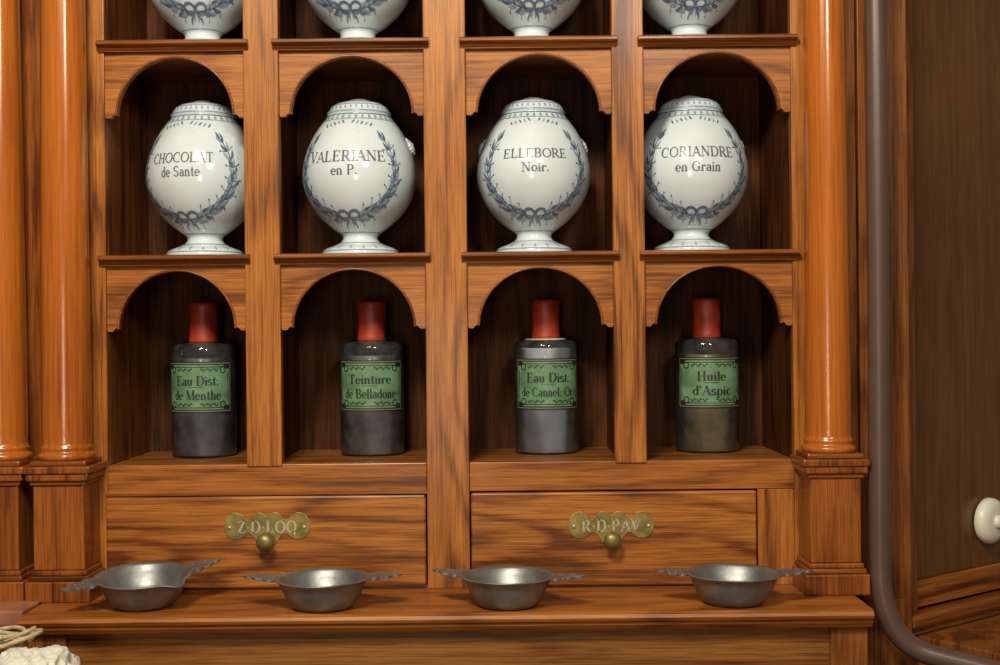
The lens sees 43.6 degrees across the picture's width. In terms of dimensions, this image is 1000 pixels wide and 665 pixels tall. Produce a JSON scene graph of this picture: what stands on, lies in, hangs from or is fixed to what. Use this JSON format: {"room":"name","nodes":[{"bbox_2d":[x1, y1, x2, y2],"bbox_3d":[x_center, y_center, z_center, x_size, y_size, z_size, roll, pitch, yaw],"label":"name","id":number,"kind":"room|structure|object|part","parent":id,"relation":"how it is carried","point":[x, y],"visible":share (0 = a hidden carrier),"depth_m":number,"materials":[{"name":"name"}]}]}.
{"room":"pharmacy","nodes":[
{"label":"pharmacy","id":0,"kind":"room"},
{"bbox_3d":[0.015,1.525,0.550,6.000,0.050,5.100,-1,0,0],"label":"floor","id":1,"kind":"structure","parent":0,"visible":0},
{"bbox_2d":[0,0,911,664],"bbox_3d":[-0.266,0.153,2.541,2.165,2.700,0.568,-1,0,0],"label":"tall cabinet","id":2,"kind":"object","parent":1,"relation":"on","point":[94,305],"visible":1,"depth_m":2.49,"materials":[{"name":"brown wood"}]},
{"bbox_2d":[61,558,220,611],"bbox_3d":[-0.669,0.476,2.345,0.240,0.077,0.182,-1,0,8],"label":"pewter porringer","id":3,"kind":"object","parent":2,"relation":"on","point":[147,585],"visible":1,"depth_m":2.36,"materials":[{"name":"silver metal"}]},
{"bbox_3d":[-0.772,0.465,2.290,0.062,0.011,0.063,-3,6,-29],"label":"ear handle","id":4,"kind":"part","parent":3,"relation":"part of","materials":[{"name":"grey metal"}]},
{"bbox_2d":[92,561,192,611],"bbox_3d":[-0.668,0.482,2.345,0.182,0.057,0.188,-3,6,-29],"label":"bowl","id":5,"kind":"object","parent":3,"relation":"attached to","point":[147,585],"depth_m":2.36,"materials":[{"name":"grey metal"}]},
{"bbox_3d":[-0.567,0.444,2.401,0.062,0.013,0.063,-3,6,-29],"label":"ear handle","id":6,"kind":"part","parent":3,"relation":"part of","materials":[{"name":"grey metal"}]},
{"bbox_3d":[-0.650,-0.569,2.484,0.300,0.021,0.028,-1,0,0],"label":"shelf moulding","id":7,"kind":"part","parent":2,"relation":"part of","materials":[{"name":"brown wood"}]},
{"bbox_3d":[-0.646,-0.143,2.484,0.300,0.021,0.028,-1,0,0],"label":"shelf moulding","id":8,"kind":"part","parent":2,"relation":"part of","materials":[{"name":"brown wood"}]},
{"bbox_2d":[145,100,244,254],"bbox_3d":[-0.624,-0.322,2.641,0.240,0.335,0.242,-1,0,11],"label":"apothecary jar","id":9,"kind":"object","parent":2,"relation":"on","point":[194,172],"visible":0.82,"depth_m":2.56,"materials":[{"name":"ceramic"}]},
{"bbox_2d":[150,0,242,38],"bbox_3d":[-0.629,-0.748,2.641,0.240,0.335,0.242,-1,0,-3],"label":"apothecary jar","id":10,"kind":"object","parent":2,"relation":"on","point":[195,19],"visible":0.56,"depth_m":2.59,"materials":[{"name":"ceramic"}]},
{"bbox_2d":[171,303,236,457],"bbox_3d":[-0.637,0.100,2.686,0.136,0.327,0.138,-1,0,0],"label":"medicine bottle","id":11,"kind":"object","parent":2,"relation":"on","point":[203,390],"visible":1,"depth_m":2.63,"materials":[{"name":"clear glass"}]},
{"bbox_2d":[173,366,227,407],"bbox_3d":[-0.636,0.115,2.634,0.119,0.088,0.034,-1,0,0],"label":"print","id":12,"kind":"object","parent":11,"relation":"attached to","point":[193,386],"depth_m":2.62,"materials":[{"name":"green paper"}]},
{"bbox_3d":[-0.462,0.412,2.462,0.035,0.035,0.036,-1,0,0],"label":"knob","id":13,"kind":"part","parent":2,"relation":"part of","materials":[{"name":"gold metal"}]},
{"bbox_3d":[-0.465,0.416,2.497,0.635,0.181,0.030,-1,0,0],"label":"drawer","id":14,"kind":"part","parent":2,"relation":"part of","materials":[{"name":"brown wood"}]},
{"bbox_3d":[-0.462,0.392,2.481,0.172,0.069,0.002,-1,0,0],"label":"brass plate","id":15,"kind":"part","parent":2,"relation":"part of","materials":[{"name":"gold metal"}]},
{"bbox_3d":[-0.464,0.291,2.501,0.636,0.058,0.022,-1,0,0],"label":"rail","id":16,"kind":"part","parent":2,"relation":"part of","materials":[{"name":"brown wood"}]},
{"bbox_2d":[243,567,401,612],"bbox_3d":[-0.329,0.480,2.325,0.240,0.062,0.179,-1,0,33],"label":"pewter porringer","id":17,"kind":"object","parent":2,"relation":"on","point":[324,589],"visible":1,"depth_m":2.30,"materials":[{"name":"silver metal"}]},
{"bbox_3d":[-0.445,0.455,2.320,0.062,0.008,0.063,-1,0,-2],"label":"ear handle","id":18,"kind":"part","parent":17,"relation":"part of","materials":[{"name":"grey metal"}]},
{"bbox_2d":[274,567,369,612],"bbox_3d":[-0.329,0.482,2.325,0.179,0.058,0.179,-1,0,-2],"label":"bowl","id":19,"kind":"object","parent":17,"relation":"attached to","point":[324,589],"depth_m":2.29,"materials":[{"name":"grey metal"}]},
{"bbox_3d":[-0.214,0.453,2.330,0.062,0.007,0.063,-1,0,-2],"label":"ear handle","id":20,"kind":"part","parent":17,"relation":"part of","materials":[{"name":"grey metal"}]},
{"bbox_3d":[-0.297,-0.573,2.484,0.310,0.021,0.028,-1,0,0],"label":"shelf moulding","id":21,"kind":"part","parent":2,"relation":"part of","materials":[{"name":"brown wood"}]},
{"bbox_3d":[-0.293,-0.147,2.484,0.310,0.021,0.028,-1,0,0],"label":"shelf moulding","id":22,"kind":"part","parent":2,"relation":"part of","materials":[{"name":"brown wood"}]},
{"bbox_2d":[307,0,408,37],"bbox_3d":[-0.301,-0.751,2.641,0.248,0.335,0.249,-1,0,5],"label":"apothecary jar","id":23,"kind":"object","parent":2,"relation":"on","point":[348,18],"visible":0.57,"depth_m":2.59,"materials":[{"name":"ceramic"}]},
{"bbox_2d":[302,99,416,252],"bbox_3d":[-0.296,-0.325,2.641,0.240,0.335,0.242,-1,0,10],"label":"apothecary jar","id":24,"kind":"object","parent":2,"relation":"on","point":[359,173],"visible":0.98,"depth_m":2.56,"materials":[{"name":"ceramic"}]},
{"bbox_3d":[-0.190,-0.393,2.639,0.016,0.041,0.027,-31,-1,2],"label":"mask handle","id":25,"kind":"part","parent":24,"relation":"part of","materials":[{"name":"ceramic"}]},
{"bbox_2d":[340,301,403,455],"bbox_3d":[-0.275,0.097,2.686,0.136,0.327,0.138,-1,0,-2],"label":"medicine bottle","id":26,"kind":"object","parent":2,"relation":"on","point":[371,386],"visible":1,"depth_m":2.63,"materials":[{"name":"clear glass"}]},
{"bbox_2d":[342,364,396,406],"bbox_3d":[-0.273,0.112,2.634,0.119,0.088,0.034,-1,0,-2],"label":"print","id":27,"kind":"object","parent":26,"relation":"attached to","point":[363,385],"depth_m":2.62,"materials":[{"name":"green paper"}]},
{"bbox_3d":[-0.128,-0.339,2.812,1.750,1.720,0.025,-1,0,0],"label":"panel","id":28,"kind":"part","parent":2,"relation":"part of","materials":[{"name":"brown wood"}]},
{"bbox_2d":[112,445,789,464],"bbox_3d":[-0.097,0.269,2.656,1.368,0.020,0.288,-1,0,0],"label":"shelf","id":29,"kind":"object","parent":2,"relation":"attached to","point":[151,454],"depth_m":2.61,"materials":[{"name":"brown wood"}]},
{"bbox_2d":[433,565,584,610],"bbox_3d":[0.015,0.476,2.328,0.239,0.062,0.180,-1,0,-21],"label":"pewter porringer","id":30,"kind":"object","parent":2,"relation":"on","point":[508,587],"visible":1,"depth_m":2.29,"materials":[{"name":"silver metal"}]},
{"bbox_3d":[-0.097,0.451,2.358,0.062,0.008,0.063,-1,0,15],"label":"ear handle","id":31,"kind":"part","parent":30,"relation":"part of","materials":[{"name":"grey metal"}]},
{"bbox_2d":[460,565,554,610],"bbox_3d":[0.014,0.479,2.328,0.179,0.057,0.179,-1,0,15],"label":"bowl","id":32,"kind":"object","parent":30,"relation":"attached to","point":[508,587],"depth_m":2.28,"materials":[{"name":"grey metal"}]},
{"bbox_3d":[0.126,0.449,2.298,0.062,0.008,0.063,-1,0,15],"label":"ear handle","id":33,"kind":"part","parent":30,"relation":"part of","materials":[{"name":"grey metal"}]},
{"bbox_2d":[481,0,580,35],"bbox_3d":[0.066,-0.755,2.641,0.240,0.335,0.242,-1,0,-2],"label":"apothecary jar","id":34,"kind":"object","parent":2,"relation":"on","point":[521,17],"visible":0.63,"depth_m":2.59,"materials":[{"name":"ceramic"}]},
{"bbox_2d":[477,97,590,251],"bbox_3d":[0.071,-0.329,2.641,0.240,0.335,0.242,-1,0,0],"label":"apothecary jar","id":35,"kind":"object","parent":2,"relation":"on","point":[533,167],"visible":0.97,"depth_m":2.56,"materials":[{"name":"ceramic"}]},
{"bbox_3d":[-0.035,-0.395,2.657,0.016,0.041,0.027,30,4,7],"label":"mask handle","id":36,"kind":"part","parent":35,"relation":"part of","materials":[{"name":"ceramic"}]},
{"bbox_3d":[0.076,-0.576,2.484,0.313,0.021,0.028,-1,0,0],"label":"shelf moulding","id":37,"kind":"part","parent":2,"relation":"part of","materials":[{"name":"brown wood"}]},
{"bbox_3d":[0.080,-0.150,2.484,0.313,0.021,0.028,-1,0,0],"label":"shelf moulding","id":38,"kind":"part","parent":2,"relation":"part of","materials":[{"name":"brown wood"}]},
{"bbox_2d":[514,299,577,454],"bbox_3d":[0.099,0.093,2.686,0.136,0.327,0.138,-1,0,-2],"label":"medicine bottle","id":39,"kind":"object","parent":2,"relation":"on","point":[545,375],"visible":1,"depth_m":2.63,"materials":[{"name":"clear glass"}]},
{"bbox_2d":[519,363,575,404],"bbox_3d":[0.101,0.108,2.634,0.119,0.088,0.034,-1,0,-2],"label":"print","id":40,"kind":"object","parent":39,"relation":"attached to","point":[539,383],"depth_m":2.62,"materials":[{"name":"green paper"}]},
{"bbox_3d":[0.221,0.389,2.481,0.172,0.069,0.002,-1,0,0],"label":"brass plate","id":41,"kind":"part","parent":2,"relation":"part of","materials":[{"name":"gold metal"}]},
{"bbox_3d":[0.221,0.410,2.462,0.035,0.035,0.036,-1,0,0],"label":"knob","id":42,"kind":"part","parent":2,"relation":"part of","materials":[{"name":"gold metal"}]},
{"bbox_3d":[0.226,0.409,2.497,0.567,0.185,0.030,-1,0,0],"label":"drawer","id":43,"kind":"part","parent":2,"relation":"part of","materials":[{"name":"brown wood"}]},
{"bbox_3d":[0.263,0.284,2.501,0.648,0.058,0.022,-1,0,0],"label":"rail","id":44,"kind":"part","parent":2,"relation":"part of","materials":[{"name":"brown wood"}]},
{"bbox_2d":[643,0,737,34],"bbox_3d":[0.399,-0.758,2.641,0.240,0.335,0.242,-1,0,0],"label":"apothecary jar","id":45,"kind":"object","parent":2,"relation":"on","point":[679,17],"visible":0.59,"depth_m":2.60,"materials":[{"name":"ceramic"}]},
{"bbox_2d":[644,95,748,249],"bbox_3d":[0.403,-0.332,2.641,0.240,0.335,0.242,-1,0,1],"label":"apothecary jar","id":46,"kind":"object","parent":2,"relation":"on","point":[696,172],"visible":0.9,"depth_m":2.56,"materials":[{"name":"ceramic"}]},
{"bbox_2d":[675,298,739,452],"bbox_3d":[0.444,0.090,2.686,0.136,0.327,0.138,-1,0,0],"label":"medicine bottle","id":47,"kind":"object","parent":2,"relation":"on","point":[706,385],"visible":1,"depth_m":2.64,"materials":[{"name":"clear glass"}]},
{"bbox_2d":[681,361,737,402],"bbox_3d":[0.445,0.105,2.634,0.119,0.088,0.034,-1,0,0],"label":"print","id":48,"kind":"object","parent":47,"relation":"attached to","point":[701,381],"depth_m":2.62,"materials":[{"name":"green paper"}]},
{"bbox_3d":[0.431,-0.580,2.484,0.316,0.021,0.028,-1,0,0],"label":"shelf moulding","id":49,"kind":"part","parent":2,"relation":"part of","materials":[{"name":"brown wood"}]},
{"bbox_3d":[0.435,-0.154,2.484,0.316,0.021,0.028,-1,0,0],"label":"shelf moulding","id":50,"kind":"part","parent":2,"relation":"part of","materials":[{"name":"brown wood"}]},
{"bbox_2d":[654,563,812,607],"bbox_3d":[0.436,0.472,2.332,0.239,0.062,0.179,-1,0,-33],"label":"pewter porringer","id":51,"kind":"object","parent":2,"relation":"on","point":[730,585],"visible":1,"depth_m":2.30,"materials":[{"name":"silver metal"}]},
{"bbox_3d":[0.320,0.447,2.339,0.062,0.008,0.063,-1,0,3],"label":"ear handle","id":52,"kind":"part","parent":51,"relation":"part of","materials":[{"name":"grey metal"}]},
{"bbox_2d":[686,563,781,607],"bbox_3d":[0.436,0.474,2.332,0.180,0.058,0.179,-1,0,3],"label":"bowl","id":53,"kind":"object","parent":51,"relation":"attached to","point":[730,585],"depth_m":2.29,"materials":[{"name":"grey metal"}]},
{"bbox_3d":[0.551,0.445,2.325,0.062,0.008,0.063,-1,0,3],"label":"ear handle","id":54,"kind":"part","parent":51,"relation":"part of","materials":[{"name":"grey metal"}]},
{"bbox_3d":[0.790,-0.298,2.514,0.045,1.820,0.052,-1,0,0],"label":"corner post","id":55,"kind":"part","parent":2,"relation":"part of","materials":[{"name":"brown wood"}]},
{"bbox_2d":[906,0,999,664],"bbox_3d":[1.240,0.138,2.692,0.905,2.700,0.330,-1,0,-37],"label":"door","id":56,"kind":"structure","parent":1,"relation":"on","point":[953,46],"depth_m":2.65,"materials":[{"name":"brown wood"}]},
{"bbox_2d":[864,0,999,664],"bbox_3d":[0.942,-0.249,2.339,0.497,1.960,0.047,-1,0,15],"label":"drain pipe","id":57,"kind":"object","parent":56,"relation":"attached to","point":[876,90],"visible":1,"depth_m":2.38,"materials":[{"name":"grey metal"}]},
{"bbox_3d":[1.166,0.579,2.795,0.905,0.024,0.070,-1,0,-37],"label":"moulding","id":58,"kind":"part","parent":56,"relation":"part of","materials":[{"name":"brown wood"}]},
{"bbox_3d":[1.177,0.534,2.825,0.850,0.054,0.036,-1,0,-37],"label":"rail","id":59,"kind":"part","parent":56,"relation":"part of","materials":[{"name":"brown wood"}]},
{"bbox_2d":[974,497,999,543],"bbox_3d":[1.073,0.410,2.714,0.100,0.100,0.039,-1,0,-37],"label":"knob","id":60,"kind":"object","parent":56,"relation":"attached to","point":[987,513],"visible":1,"depth_m":2.70,"materials":[{"name":"beige ceramic"}]},
{"bbox_3d":[-0.790,1.068,2.030,0.300,0.880,0.300,-1,0,0],"label":"wooden stool","id":61,"kind":"object","parent":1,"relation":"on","visible":0},
{"bbox_2d":[0,625,81,664],"bbox_3d":[-0.792,0.554,2.034,0.229,0.148,0.213,-1,0,0],"label":"sack","id":62,"kind":"object","parent":61,"relation":"on","point":[54,654],"depth_m":2.01,"materials":[{"name":"fabric"}]},
{"bbox_3d":[-0.826,0.503,2.051,0.150,0.046,0.110,-1,0,-7],"label":"rope coil","id":63,"kind":"part","parent":62,"relation":"part of","materials":[{"name":"beige fabric"}]}
]}

